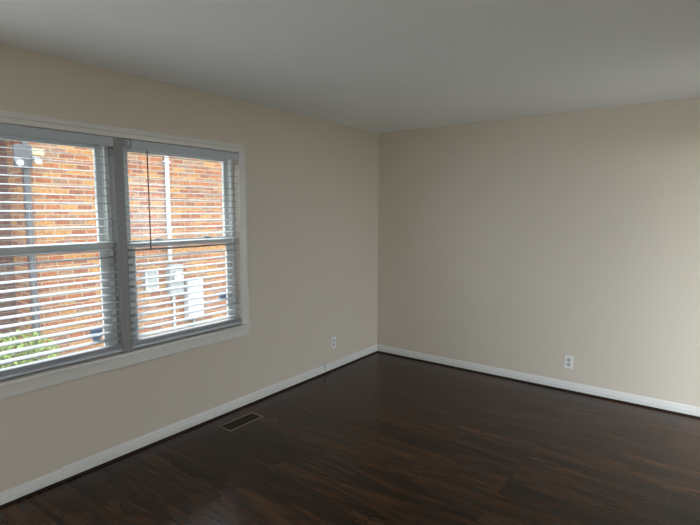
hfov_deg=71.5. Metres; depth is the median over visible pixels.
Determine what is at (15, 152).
security light
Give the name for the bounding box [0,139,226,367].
brick house
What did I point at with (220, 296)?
sticker
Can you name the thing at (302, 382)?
trim
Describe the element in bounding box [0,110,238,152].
trim
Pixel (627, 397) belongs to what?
baseboard
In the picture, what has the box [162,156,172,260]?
conduit
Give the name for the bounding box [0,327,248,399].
trim
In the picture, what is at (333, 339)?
wall outlet
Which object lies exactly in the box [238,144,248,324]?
trim
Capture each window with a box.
[0,134,117,345]
[123,146,235,339]
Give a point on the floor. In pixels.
(378, 438)
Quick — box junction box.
[143,271,158,289]
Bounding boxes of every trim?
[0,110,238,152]
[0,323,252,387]
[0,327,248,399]
[0,351,377,508]
[108,137,131,352]
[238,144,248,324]
[378,351,699,418]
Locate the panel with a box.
[184,277,203,326]
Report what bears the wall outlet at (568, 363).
attached to the wall at (520, 244)
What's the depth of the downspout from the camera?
6.16 m
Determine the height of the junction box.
0.295 m
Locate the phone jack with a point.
(326, 365)
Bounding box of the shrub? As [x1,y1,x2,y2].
[0,329,60,368]
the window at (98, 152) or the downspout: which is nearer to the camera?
the window at (98, 152)
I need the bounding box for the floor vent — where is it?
[219,412,262,431]
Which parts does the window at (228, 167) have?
sash, sash, frame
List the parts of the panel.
panel door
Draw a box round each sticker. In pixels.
[90,328,101,340]
[219,291,225,298]
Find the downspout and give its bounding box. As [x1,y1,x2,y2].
[20,141,41,360]
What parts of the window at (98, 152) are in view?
sash, sash, frame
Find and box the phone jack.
[323,361,329,370]
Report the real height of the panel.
1.060 m
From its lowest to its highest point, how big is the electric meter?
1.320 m
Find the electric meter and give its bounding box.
[166,264,183,330]
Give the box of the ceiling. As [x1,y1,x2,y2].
[0,0,699,132]
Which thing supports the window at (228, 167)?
in the wall at (312, 183)
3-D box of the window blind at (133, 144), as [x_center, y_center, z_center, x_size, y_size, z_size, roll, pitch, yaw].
[-1.163,-0.142,3.477,0.066,1.350,0.916,5,7,36]
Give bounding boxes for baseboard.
[0,344,377,504]
[377,344,699,416]
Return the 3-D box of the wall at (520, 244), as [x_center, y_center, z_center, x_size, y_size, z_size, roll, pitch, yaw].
[1.717,-0.096,4.476,3.400,2.440,0.140,5,7,36]
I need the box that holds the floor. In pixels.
[0,352,699,524]
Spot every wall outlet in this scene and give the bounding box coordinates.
[331,336,335,348]
[564,355,573,368]
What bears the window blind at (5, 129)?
attached to the window at (98, 152)
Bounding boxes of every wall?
[0,44,378,492]
[377,97,699,406]
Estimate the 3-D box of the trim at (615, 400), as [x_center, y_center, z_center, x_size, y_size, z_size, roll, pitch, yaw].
[1.667,1.119,4.524,3.384,0.014,0.011,5,7,36]
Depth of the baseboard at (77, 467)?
3.35 m
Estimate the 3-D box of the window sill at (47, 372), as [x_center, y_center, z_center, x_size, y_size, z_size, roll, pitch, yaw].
[-1.452,0.588,3.146,0.090,0.022,2.097,5,7,36]
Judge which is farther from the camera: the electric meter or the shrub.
the electric meter
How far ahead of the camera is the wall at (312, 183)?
3.89 m
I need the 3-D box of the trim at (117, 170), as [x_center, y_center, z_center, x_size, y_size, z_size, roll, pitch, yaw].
[-1.490,-0.102,3.113,0.131,1.358,0.061,5,7,36]
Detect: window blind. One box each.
[0,123,121,379]
[122,138,240,348]
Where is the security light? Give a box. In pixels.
[12,144,41,168]
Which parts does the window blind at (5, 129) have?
ladder cord, rail, ladder cord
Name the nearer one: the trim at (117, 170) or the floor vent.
the trim at (117, 170)
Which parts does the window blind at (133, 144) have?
ladder cord, rail, ladder cord, ladder cord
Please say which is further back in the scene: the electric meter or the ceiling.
the electric meter
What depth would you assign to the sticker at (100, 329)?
3.04 m

